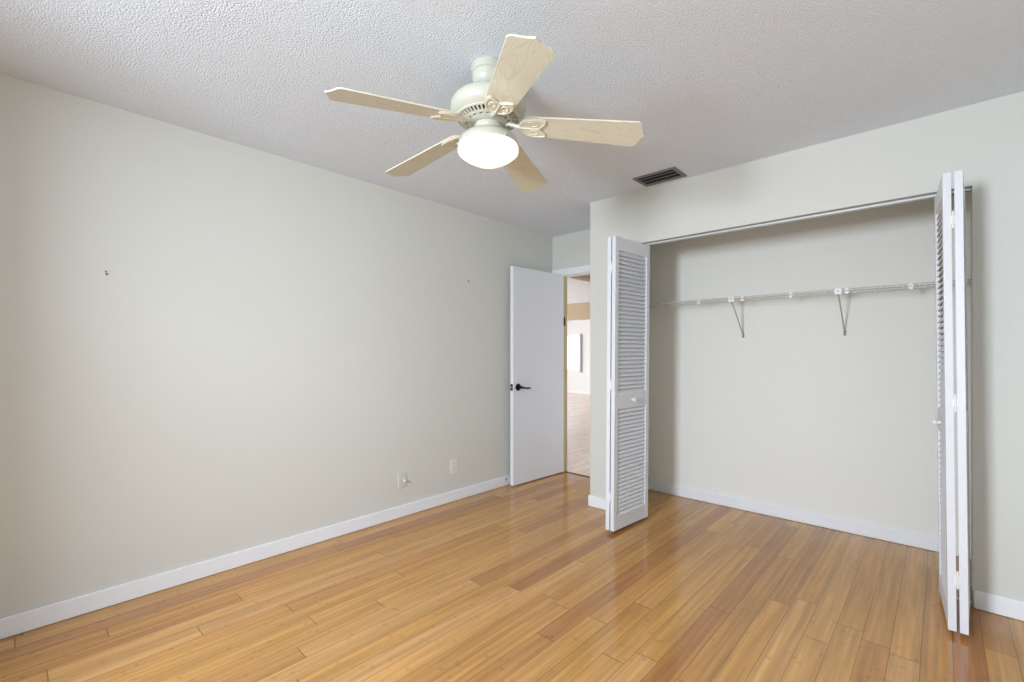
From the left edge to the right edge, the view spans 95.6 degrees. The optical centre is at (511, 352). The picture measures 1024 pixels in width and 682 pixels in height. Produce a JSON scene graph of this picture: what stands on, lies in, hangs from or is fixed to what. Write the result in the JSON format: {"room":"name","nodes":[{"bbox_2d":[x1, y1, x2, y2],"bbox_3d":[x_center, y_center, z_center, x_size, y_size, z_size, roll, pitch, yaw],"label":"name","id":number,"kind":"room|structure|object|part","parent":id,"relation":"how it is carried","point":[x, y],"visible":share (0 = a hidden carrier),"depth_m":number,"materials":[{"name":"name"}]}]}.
{"room":"empty bedroom","nodes":[
{"label":"empty bedroom","id":0,"kind":"room"},
{"bbox_2d":[0,73,551,618],"bbox_3d":[-1.269,0.016,3.104,0.120,2.440,5.070,0,0,43],"label":"wall","id":1,"kind":"structure","parent":0,"point":[140,436],"depth_m":2.57,"materials":[{"name":"paint"}]},
{"bbox_2d":[0,475,509,638],"bbox_3d":[-1.217,1.190,3.062,0.013,0.087,4.840,0,0,43],"label":"baseboard","id":2,"kind":"structure","parent":1,"relation":"attached to","point":[22,622],"depth_m":2.56,"materials":[{"name":"white paint"}]},
{"bbox_2d":[398,471,405,488],"bbox_3d":[-0.812,0.958,3.478,0.043,0.116,0.072,0,0,43],"label":"cable plate","id":3,"kind":"object","parent":1,"relation":"attached to","point":[401,476],"visible":1,"depth_m":3.48,"materials":[{"name":"white plastic"}]},
{"bbox_2d":[450,458,456,473],"bbox_3d":[-0.485,0.944,3.856,0.008,0.116,0.072,0,0,43],"label":"power outlet","id":4,"kind":"object","parent":1,"relation":"attached to","point":[453,463],"visible":1,"depth_m":3.85,"materials":[{"name":"white plastic"}]},
{"bbox_2d":[0,0,1023,303],"bbox_3d":[-0.140,-1.264,7.340,12.420,0.120,12.820,0,0,43],"label":"ceiling","id":5,"kind":"structure","parent":0,"point":[711,85],"depth_m":1.99,"materials":[{"name":"white paint"}]},
{"bbox_2d":[324,34,644,191],"bbox_3d":[-0.142,-1.000,1.976,1.212,0.408,1.238,0,0,43],"label":"ceiling fan","id":6,"kind":"object","parent":5,"relation":"hanging from","point":[491,106],"visible":1,"depth_m":1.87,"materials":[{"name":"beige wood"}]},
{"bbox_3d":[-0.430,-0.924,1.741,0.517,0.077,0.149,0,0,-33],"label":"blade","id":7,"kind":"part","parent":6,"relation":"part of","materials":[{"name":"beige wood"}]},
{"bbox_3d":[-0.406,-0.924,2.203,0.517,0.077,0.149,0,0,39],"label":"blade","id":8,"kind":"part","parent":6,"relation":"part of","materials":[{"name":"beige wood"}]},
{"bbox_3d":[-0.100,-0.834,1.955,0.255,0.076,0.255,0,0,43],"label":"lamp shade","id":9,"kind":"part","parent":6,"relation":"part of","materials":[{"name":"white glass"}]},
{"bbox_2d":[458,101,519,130],"bbox_3d":[-0.100,-0.971,1.955,0.264,0.033,0.264,0,0,43],"label":"motor housing","id":10,"kind":"object","parent":6,"relation":"attached to","point":[473,113],"depth_m":1.89,"materials":[{"name":"beige metal"}]},
{"bbox_3d":[0.002,-0.924,1.575,0.149,0.077,0.517,0,0,-15],"label":"blade","id":11,"kind":"part","parent":6,"relation":"part of","materials":[{"name":"beige wood"}]},
{"bbox_3d":[0.041,-0.924,2.322,0.149,0.077,0.517,0,0,21],"label":"blade","id":12,"kind":"part","parent":6,"relation":"part of","materials":[{"name":"beige wood"}]},
{"bbox_3d":[0.293,-0.924,1.934,0.517,0.077,0.149,0,0,3],"label":"blade","id":13,"kind":"part","parent":6,"relation":"part of","materials":[{"name":"beige wood"}]},
{"bbox_2d":[633,167,686,186],"bbox_3d":[1.012,-1.198,3.179,0.300,0.012,0.204,0,0,43],"label":"ceiling vent","id":14,"kind":"object","parent":5,"relation":"in","point":[669,174],"visible":1,"depth_m":3.17,"materials":[{"name":"grey metal"}]},
{"bbox_3d":[0.976,-1.196,3.141,0.251,0.008,0.026,0,0,43],"label":"louver blade","id":15,"kind":"part","parent":14,"relation":"part of","materials":[{"name":"grey metal"}]},
{"bbox_2d":[0,393,1023,681],"bbox_3d":[-0.140,1.296,7.340,12.420,0.120,12.820,0,0,43],"label":"floor","id":16,"kind":"structure","parent":0,"point":[527,581],"depth_m":2.21,"materials":[{"name":"brown wood"}]},
{"bbox_2d":[565,471,589,477],"bbox_3d":[0.822,1.244,4.554,0.738,0.024,0.030,0,0,43],"label":"threshold","id":17,"kind":"object","parent":16,"relation":"on","point":[565,471],"visible":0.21,"depth_m":4.68,"materials":[{"name":"brown wood"}]},
{"bbox_2d":[552,229,589,269],"bbox_3d":[0.786,0.016,4.570,0.904,2.440,0.095,0,0,43],"label":"wall","id":18,"kind":"structure","parent":0,"point":[570,250],"depth_m":4.68,"materials":[{"name":"paint"}]},
{"bbox_2d":[510,266,564,485],"bbox_3d":[0.262,0.215,4.531,0.123,2.022,0.756,0,0,43],"label":"door","id":19,"kind":"structure","parent":18,"relation":"in","point":[537,319],"depth_m":4.49,"materials":[{"name":"white paint"}]},
{"bbox_3d":[0.104,0.321,4.314,0.060,0.066,0.146,0,0,43],"label":"handle","id":20,"kind":"part","parent":19,"relation":"part of","materials":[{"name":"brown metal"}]},
{"bbox_2d":[552,265,589,471],"bbox_3d":[0.794,0.191,4.578,0.900,2.090,0.144,0,0,43],"label":"door frame","id":21,"kind":"structure","parent":18,"relation":"attached to","point":[565,278],"depth_m":4.80,"materials":[{"name":"beige"}]},
{"bbox_2d":[567,319,589,394],"bbox_3d":[2.984,0.016,12.992,9.324,2.440,0.120,0,0,43],"label":"wall","id":22,"kind":"structure","parent":0,"point":[576,380],"depth_m":13.74,"materials":[{"name":"white paint"}]},
{"bbox_2d":[567,334,579,370],"bbox_3d":[1.622,-0.004,14.226,1.250,1.100,0.040,0,0,43],"label":"window","id":23,"kind":"structure","parent":22,"relation":"in","point":[567,334],"depth_m":13.98,"materials":[{"name":"white paint"}]},
{"bbox_2d":[567,390,589,394],"bbox_3d":[2.939,1.190,12.943,9.124,0.087,0.013,0,0,43],"label":"baseboard","id":24,"kind":"structure","parent":22,"relation":"attached to","point":[568,391],"depth_m":13.82,"materials":[{"name":"white paint"}]},
{"bbox_2d":[580,334,581,371],"bbox_3d":[2.038,0.016,13.755,0.060,1.140,0.035,0,0,43],"label":"window blind","id":25,"kind":"object","parent":22,"relation":"attached to","point":[580,334],"visible":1,"depth_m":13.73,"materials":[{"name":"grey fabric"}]},
{"bbox_2d":[567,302,589,320],"bbox_3d":[1.557,0.016,11.451,9.324,2.440,0.120,0,0,43],"label":"wall","id":26,"kind":"structure","parent":0,"point":[576,311],"depth_m":11.31,"materials":[{"name":"beige paint"}]},
{"bbox_2d":[568,275,589,281],"bbox_3d":[2.221,-1.049,7.123,0.120,0.310,5.330,0,0,43],"label":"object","id":27,"kind":"structure","parent":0,"point":[583,277],"depth_m":5.61,"materials":[{"name":"beige paint"}]},
{"bbox_2d":[590,91,1023,607],"bbox_3d":[1.840,0.016,2.690,3.196,2.440,0.110,0,0,43],"label":"wall","id":28,"kind":"structure","parent":0,"point":[984,140],"depth_m":2.30,"materials":[{"name":"paint"}]},
{"bbox_2d":[642,186,970,245],"bbox_3d":[1.577,-0.802,2.900,1.838,0.018,0.034,0,0,43],"label":"door track","id":29,"kind":"object","parent":28,"relation":"attached to","point":[967,189],"visible":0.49,"depth_m":2.73,"materials":[{"name":"white metal"}]},
{"bbox_2d":[606,236,649,531],"bbox_3d":[0.821,0.212,3.305,0.143,2.000,0.442,1,0,43],"label":"bifold door","id":30,"kind":"structure","parent":29,"relation":"hanging from","point":[628,261],"depth_m":3.25,"materials":[{"name":"white paint"}]},
{"bbox_3d":[0.793,0.212,3.335,0.044,2.000,0.436,0,0,39],"label":"door panel","id":31,"kind":"part","parent":30,"relation":"part of","materials":[{"name":"white paint"}]},
{"bbox_2d":[932,170,970,634],"bbox_3d":[2.061,0.212,2.180,0.131,2.000,0.442,-1,0,43],"label":"bifold door","id":32,"kind":"structure","parent":29,"relation":"hanging from","point":[946,219],"depth_m":2.02,"materials":[{"name":"white paint"}]},
{"bbox_3d":[2.025,0.333,2.214,0.032,0.033,0.033,-1,0,43],"label":"knob","id":33,"kind":"part","parent":32,"relation":"part of","materials":[{"name":"white plastic"}]},
{"bbox_3d":[2.048,0.212,2.196,0.046,2.000,0.436,0,0,39],"label":"door panel","id":34,"kind":"part","parent":32,"relation":"part of","materials":[{"name":"white paint"}]},
{"bbox_3d":[2.093,0.212,2.154,0.047,2.000,0.436,-1,0,43],"label":"door panel","id":35,"kind":"part","parent":32,"relation":"part of","materials":[{"name":"white paint"}]},
{"bbox_2d":[956,584,971,603],"bbox_3d":[2.250,1.194,2.310,0.055,0.085,0.039,0,0,43],"label":"pivot bracket","id":36,"kind":"object","parent":28,"relation":"attached to","point":[957,598],"visible":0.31,"depth_m":2.28,"materials":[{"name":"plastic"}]},
{"bbox_2d":[973,590,1023,620],"bbox_3d":[2.557,1.190,1.942,0.887,0.087,0.013,0,0,43],"label":"baseboard","id":37,"kind":"structure","parent":28,"relation":"attached to","point":[984,601],"depth_m":2.18,"materials":[{"name":"white paint"}]},
{"bbox_2d":[648,192,970,543],"bbox_3d":[2.338,0.016,3.228,3.196,2.440,0.100,0,0,43],"label":"wall","id":38,"kind":"structure","parent":0,"point":[797,412],"depth_m":3.35,"materials":[{"name":"white paint"}]},
{"bbox_2d":[648,480,970,558],"bbox_3d":[2.079,1.190,3.390,2.396,0.087,0.013,0,0,43],"label":"baseboard","id":39,"kind":"structure","parent":38,"relation":"attached to","point":[931,543],"depth_m":3.33,"materials":[{"name":"white paint"}]},
{"bbox_2d":[649,279,970,337],"bbox_3d":[1.986,-0.266,3.289,2.386,0.297,0.288,0,0,43],"label":"wire shelf","id":40,"kind":"object","parent":38,"relation":"attached to","point":[836,291],"visible":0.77,"depth_m":3.17,"materials":[{"name":"white metal"}]},
{"bbox_3d":[1.722,-0.253,3.542,0.009,0.253,0.272,0,0,43],"label":"support rod","id":41,"kind":"part","parent":40,"relation":"part of","materials":[{"name":"grey metal"}]},
{"bbox_3d":[1.991,-0.408,3.295,2.386,0.006,0.006,0,0,43],"label":"rod","id":42,"kind":"part","parent":40,"relation":"part of","materials":[{"name":"grey plastic"}]},
{"bbox_3d":[1.895,-0.407,3.192,2.386,0.006,0.006,0,0,43],"label":"rod","id":43,"kind":"part","parent":40,"relation":"part of","materials":[{"name":"grey plastic"}]},
{"bbox_3d":[1.896,-0.380,3.193,2.386,0.006,0.006,0,0,43],"label":"lip rod","id":44,"kind":"part","parent":40,"relation":"part of","materials":[{"name":"grey plastic"}]},
{"bbox_3d":[2.201,-0.253,3.099,0.009,0.253,0.272,0,0,43],"label":"support rod","id":45,"kind":"part","parent":40,"relation":"part of","materials":[{"name":"grey metal"}]},
{"bbox_3d":[0.955,0.016,4.013,0.100,2.440,0.628,0,0,43],"label":"wall","id":46,"kind":"structure","parent":0,"visible":0},
{"bbox_2d":[588,495,605,509],"bbox_3d":[0.973,1.190,3.866,0.352,0.087,0.684,0,0,43],"label":"baseboard","id":47,"kind":"structure","parent":46,"relation":"attached to","point":[593,501],"depth_m":3.68,"materials":[{"name":"white paint"}]}
]}

